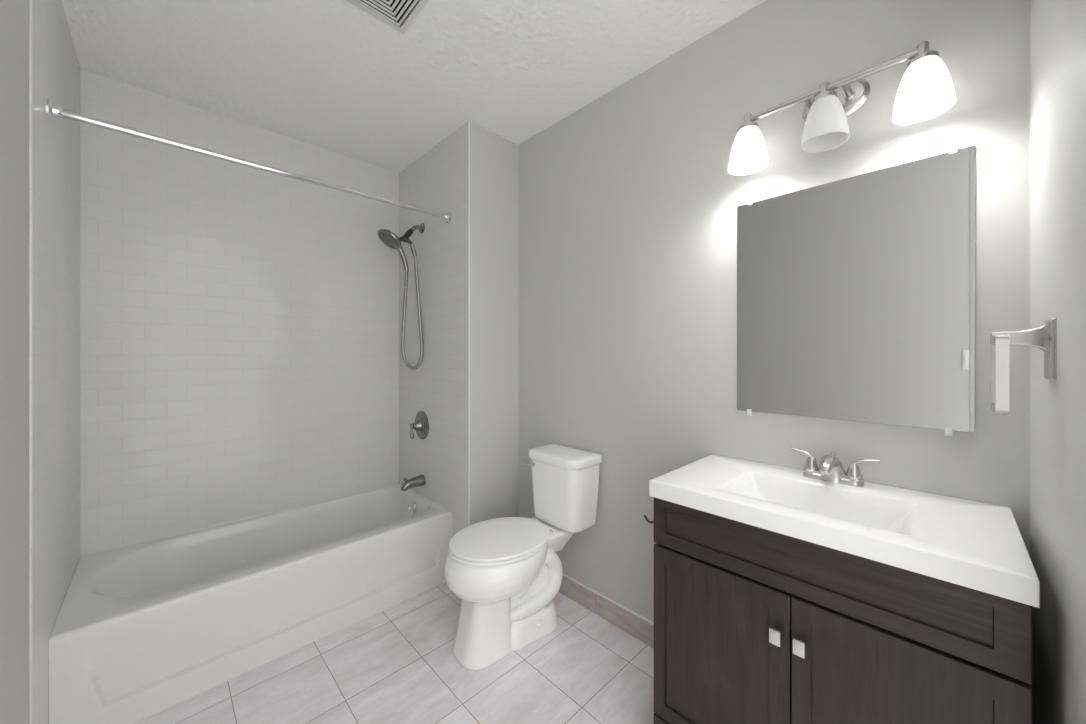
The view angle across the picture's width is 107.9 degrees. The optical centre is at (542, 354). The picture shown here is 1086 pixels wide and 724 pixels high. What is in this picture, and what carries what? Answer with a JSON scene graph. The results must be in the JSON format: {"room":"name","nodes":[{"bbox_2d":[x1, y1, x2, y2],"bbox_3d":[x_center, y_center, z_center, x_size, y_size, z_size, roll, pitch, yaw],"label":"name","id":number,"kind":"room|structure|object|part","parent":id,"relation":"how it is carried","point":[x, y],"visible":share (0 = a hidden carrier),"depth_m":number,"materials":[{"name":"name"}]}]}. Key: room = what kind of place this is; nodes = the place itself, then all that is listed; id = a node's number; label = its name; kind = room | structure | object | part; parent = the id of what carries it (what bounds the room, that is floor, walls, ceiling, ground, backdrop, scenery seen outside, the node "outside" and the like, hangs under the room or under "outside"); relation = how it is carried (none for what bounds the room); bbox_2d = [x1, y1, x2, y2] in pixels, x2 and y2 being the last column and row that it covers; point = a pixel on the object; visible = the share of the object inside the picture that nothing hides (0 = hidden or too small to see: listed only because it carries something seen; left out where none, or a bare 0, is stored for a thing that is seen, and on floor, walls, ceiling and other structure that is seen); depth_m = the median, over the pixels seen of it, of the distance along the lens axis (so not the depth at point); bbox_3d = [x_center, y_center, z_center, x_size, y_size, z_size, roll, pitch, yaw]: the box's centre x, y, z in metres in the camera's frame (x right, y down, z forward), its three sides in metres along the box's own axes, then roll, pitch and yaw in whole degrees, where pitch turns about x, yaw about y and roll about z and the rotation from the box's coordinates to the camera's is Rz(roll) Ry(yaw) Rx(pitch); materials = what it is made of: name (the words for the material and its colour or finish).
{"room":"bathroom","nodes":[
{"label":"bathroom","id":0,"kind":"room"},
{"bbox_2d":[0,0,28,723],"bbox_3d":[-1.145,0.006,0.721,0.104,2.651,3.149,0,0,-44],"label":"wall","id":1,"kind":"structure","parent":0,"point":[14,14],"depth_m":1.01,"materials":[{"name":"grey paint"}]},
{"bbox_2d":[29,0,79,723],"bbox_3d":[-1.798,0.006,1.473,0.006,2.651,0.959,0,0,-44],"label":"tiled wall","id":2,"kind":"structure","parent":0,"point":[54,67],"depth_m":1.32,"materials":[{"name":"tile"}]},
{"bbox_2d":[47,99,451,222],"bbox_3d":[-1.095,-0.815,1.837,0.066,0.086,1.512,0,0,44],"label":"shower curtain rod","id":3,"kind":"object","parent":2,"relation":"attached to","point":[53,111],"visible":1,"depth_m":1.57,"materials":[{"name":"silver metal"}]},
{"bbox_2d":[80,68,398,556],"bbox_3d":[-1.623,0.006,2.381,1.530,2.651,0.100,0,0,-44],"label":"wall","id":4,"kind":"structure","parent":0,"point":[239,324],"depth_m":2.16,"materials":[{"name":"tile"}]},
{"bbox_2d":[132,582,654,723],"bbox_3d":[-0.497,1.362,1.316,2.320,0.060,3.220,0,0,-44],"label":"floor","id":5,"kind":"structure","parent":0,"point":[397,664],"depth_m":1.61,"materials":[{"name":"tile"}]},
{"bbox_2d":[49,483,451,723],"bbox_3d":[-1.334,1.129,2.083,1.509,0.406,0.730,0,0,-44],"label":"bathtub","id":6,"kind":"object","parent":5,"relation":"on","point":[140,630],"visible":0.97,"depth_m":1.76,"materials":[{"name":"white ceramic"}]},
{"bbox_3d":[-0.851,0.997,2.575,0.030,0.089,0.090,0,0,-44],"label":"overflow plate","id":7,"kind":"part","parent":6,"relation":"part of","materials":[{"name":"silver metal"}]},
{"bbox_2d":[444,444,601,669],"bbox_3d":[-0.109,0.916,1.918,0.750,0.832,0.410,0,0,-36],"label":"toilet","id":8,"kind":"object","parent":5,"relation":"on","point":[506,573],"visible":1,"depth_m":1.83,"materials":[{"name":"white ceramic"}]},
{"bbox_3d":[-0.201,0.869,1.851,0.482,0.017,0.400,0,0,-44],"label":"seat","id":9,"kind":"part","parent":8,"relation":"part of","materials":[{"name":"white plastic"}]},
{"bbox_3d":[-0.197,0.853,1.854,0.488,0.017,0.398,0,0,-44],"label":"lid","id":10,"kind":"part","parent":8,"relation":"part of","materials":[{"name":"white plastic"}]},
{"bbox_3d":[-0.150,1.098,1.903,0.666,0.468,0.411,0,0,-44],"label":"bowl","id":11,"kind":"part","parent":8,"relation":"part of","materials":[{"name":"white ceramic"}]},
{"bbox_3d":[-0.075,0.572,2.069,0.072,0.034,0.029,0,0,36],"label":"flush lever","id":12,"kind":"part","parent":8,"relation":"part of","materials":[{"name":"silver metal"}]},
{"bbox_3d":[0.102,0.705,2.051,0.204,0.318,0.340,0,0,-44],"label":"tank","id":13,"kind":"part","parent":8,"relation":"part of","materials":[{"name":"white ceramic"}]},
{"bbox_3d":[0.099,0.525,2.048,0.217,0.050,0.364,0,0,-44],"label":"tank lid","id":14,"kind":"part","parent":8,"relation":"part of","materials":[{"name":"white ceramic"}]},
{"bbox_2d":[654,497,1031,723],"bbox_3d":[0.782,0.891,1.151,0.486,0.874,0.773,0,0,-44],"label":"vanity cabinet","id":15,"kind":"object","parent":5,"relation":"on","point":[753,624],"visible":0.87,"depth_m":0.97,"materials":[{"name":"brown wood"}]},
{"bbox_3d":[0.632,1.245,1.006,0.018,0.166,0.773,0,0,-44],"label":"panel","id":16,"kind":"part","parent":15,"relation":"part of","materials":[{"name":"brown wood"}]},
{"bbox_3d":[0.497,0.884,1.145,0.018,0.540,0.385,0,0,-44],"label":"door","id":17,"kind":"part","parent":15,"relation":"part of","materials":[{"name":"brown wood"}]},
{"bbox_3d":[0.596,0.718,1.012,0.025,0.037,0.025,0,0,-44],"label":"knob","id":18,"kind":"part","parent":15,"relation":"part of","materials":[{"name":"silver metal"}]},
{"bbox_3d":[0.633,0.718,0.974,0.025,0.037,0.025,0,0,-44],"label":"knob","id":19,"kind":"part","parent":15,"relation":"part of","materials":[{"name":"silver metal"}]},
{"bbox_2d":[649,454,1039,607],"bbox_3d":[0.789,0.458,1.157,0.488,0.110,0.786,0,0,-44],"label":"washbasin","id":20,"kind":"object","parent":15,"relation":"in","point":[975,545],"visible":1,"depth_m":1.01,"materials":[{"name":"white ceramic"}]},
{"bbox_2d":[789,447,879,486],"bbox_3d":[0.926,0.359,1.267,0.169,0.089,0.182,0,0,-2],"label":"faucet","id":21,"kind":"object","parent":20,"relation":"on","point":[831,469],"visible":1,"depth_m":1.24,"materials":[{"name":"silver metal"}]},
{"bbox_3d":[0.876,0.348,1.326,0.042,0.067,0.084,0,0,-44],"label":"handle","id":22,"kind":"part","parent":21,"relation":"part of","materials":[{"name":"silver metal"}]},
{"bbox_3d":[0.900,0.359,1.242,0.141,0.087,0.086,0,0,-44],"label":"spout","id":23,"kind":"part","parent":21,"relation":"part of","materials":[{"name":"silver metal"}]},
{"bbox_3d":[0.983,0.348,1.215,0.042,0.067,0.084,0,0,-44],"label":"handle","id":24,"kind":"part","parent":21,"relation":"part of","materials":[{"name":"silver metal"}]},
{"bbox_3d":[0.767,0.884,0.866,0.018,0.540,0.384,0,0,-44],"label":"door","id":25,"kind":"part","parent":15,"relation":"part of","materials":[{"name":"brown wood"}]},
{"bbox_2d":[62,0,764,172],"bbox_3d":[-0.497,-1.349,1.316,2.320,0.060,3.220,0,0,-44],"label":"ceiling","id":26,"kind":"structure","parent":0,"point":[331,75],"depth_m":1.74,"materials":[{"name":"white paint"}]},
{"bbox_2d":[346,0,428,33],"bbox_3d":[-0.575,-1.312,1.407,0.300,0.013,0.300,0,0,-44],"label":"ceiling vent","id":27,"kind":"object","parent":26,"relation":"in","point":[398,14],"visible":1,"depth_m":1.50,"materials":[{"name":"white plastic"}]},
{"bbox_2d":[361,0,418,23],"bbox_3d":[-0.575,-1.318,1.407,0.250,0.001,0.250,0,0,-44],"label":"grille","id":28,"kind":"object","parent":27,"relation":"attached to","point":[388,11],"depth_m":1.50,"materials":[{"name":"grey"}]},
{"bbox_2d":[399,121,517,536],"bbox_3d":[-0.599,0.006,2.747,0.469,2.651,1.001,0,0,-44],"label":"wall","id":29,"kind":"structure","parent":0,"point":[437,181],"depth_m":2.39,"materials":[{"name":"paint"}]},
{"bbox_2d":[378,223,424,369],"bbox_3d":[-0.910,-0.387,2.529,0.281,0.968,0.160,0,0,-44],"label":"shower","id":30,"kind":"object","parent":29,"relation":"attached to","point":[390,239],"visible":1,"depth_m":2.53,"materials":[{"name":"silver metal"}]},
{"bbox_3d":[-0.912,-0.632,2.527,0.105,0.194,0.048,0,0,-44],"label":"handle","id":31,"kind":"part","parent":30,"relation":"part of","materials":[{"name":"silver metal"}]},
{"bbox_3d":[-0.835,-0.821,2.585,0.087,0.061,0.026,0,0,-38],"label":"shower arm","id":32,"kind":"part","parent":30,"relation":"part of","materials":[{"name":"silver metal"}]},
{"bbox_2d":[401,474,425,490],"bbox_3d":[-0.844,0.825,2.553,0.154,0.082,0.073,0,0,-44],"label":"tub spout","id":33,"kind":"object","parent":29,"relation":"attached to","point":[420,480],"visible":1,"depth_m":2.54,"materials":[{"name":"silver metal"}]},
{"bbox_2d":[410,411,428,439],"bbox_3d":[-0.830,0.465,2.589,0.083,0.189,0.189,0,0,-44],"label":"shower valve","id":34,"kind":"object","parent":29,"relation":"attached to","point":[421,424],"visible":1,"depth_m":2.58,"materials":[{"name":"silver metal"}]},
{"bbox_3d":[-0.851,0.497,2.569,0.025,0.102,0.032,0,0,-44],"label":"lever","id":35,"kind":"part","parent":34,"relation":"part of","materials":[{"name":"silver metal"}]},
{"bbox_2d":[468,121,469,525],"bbox_3d":[-0.416,0.006,2.226,0.008,2.651,0.006,0,0,-44],"label":"trim","id":36,"kind":"structure","parent":29,"relation":"attached to","point":[468,121],"depth_m":2.22,"materials":[{"name":"white"}]},
{"bbox_2d":[518,0,1029,621],"bbox_3d":[0.630,0.006,1.746,0.100,2.651,2.148,0,0,-44],"label":"wall","id":37,"kind":"structure","parent":0,"point":[628,202],"depth_m":1.60,"materials":[{"name":"grey paint"}]},
{"bbox_2d":[558,574,653,647],"bbox_3d":[0.550,1.280,1.749,0.010,0.105,2.032,0,0,-44],"label":"baseboard","id":38,"kind":"structure","parent":37,"relation":"attached to","point":[623,619],"depth_m":1.97,"materials":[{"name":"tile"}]},
{"bbox_2d":[728,41,955,174],"bbox_3d":[0.903,-0.789,1.262,0.182,0.244,0.575,0,0,-44],"label":"vanity light","id":39,"kind":"object","parent":37,"relation":"attached to","point":[926,91],"visible":1,"depth_m":1.20,"materials":[{"name":"white glass"}]},
{"bbox_3d":[0.728,-0.733,1.404,0.127,0.132,0.127,0,0,-44],"label":"lamp shade","id":40,"kind":"part","parent":39,"relation":"part of","materials":[{"name":"white glass"}]},
{"bbox_3d":[0.886,-0.838,1.313,0.102,0.028,0.028,0,0,-44],"label":"arm","id":41,"kind":"part","parent":39,"relation":"part of","materials":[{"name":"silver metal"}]},
{"bbox_3d":[0.885,-0.733,1.242,0.127,0.132,0.127,0,0,-44],"label":"lamp shade","id":42,"kind":"part","parent":39,"relation":"part of","materials":[{"name":"white glass"}]},
{"bbox_3d":[0.968,-0.843,1.313,0.018,0.136,0.184,0,0,-44],"label":"plate","id":43,"kind":"part","parent":39,"relation":"part of","materials":[{"name":"silver metal"}]},
{"bbox_3d":[0.956,-0.838,1.242,0.102,0.028,0.028,0,0,-44],"label":"arm","id":44,"kind":"part","parent":39,"relation":"part of","materials":[{"name":"silver metal"}]},
{"bbox_3d":[1.040,-0.733,1.082,0.127,0.132,0.127,0,0,-44],"label":"lamp shade","id":45,"kind":"part","parent":39,"relation":"part of","materials":[{"name":"white glass"}]},
{"bbox_2d":[737,144,974,435],"bbox_3d":[0.973,-0.181,1.313,0.012,0.825,0.625,0,0,-44],"label":"mirror","id":46,"kind":"object","parent":37,"relation":"attached to","point":[856,294],"visible":1,"depth_m":1.26,"materials":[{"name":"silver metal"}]},
{"bbox_2d":[1030,0,1085,723],"bbox_3d":[1.062,0.006,0.750,0.668,2.651,0.116,0,0,-44],"label":"wall","id":47,"kind":"structure","parent":0,"point":[1057,27],"depth_m":0.75,"materials":[{"name":"grey paint"}]},
{"bbox_2d":[990,317,1056,414],"bbox_3d":[0.992,0.024,0.820,0.152,0.194,0.083,0,0,-44],"label":"towel ring","id":48,"kind":"object","parent":47,"relation":"attached to","point":[1044,337],"visible":1,"depth_m":0.79,"materials":[{"name":"silver metal"}]},
{"bbox_3d":[0.990,-0.035,0.822,0.052,0.068,0.077,0,0,-44],"label":"post","id":49,"kind":"part","parent":48,"relation":"part of","materials":[{"name":"silver metal"}]},
{"bbox_3d":[1.018,-0.011,0.793,0.076,0.124,0.008,0,0,-44],"label":"mounting plate","id":50,"kind":"part","parent":48,"relation":"part of","materials":[{"name":"silver metal"}]}
]}

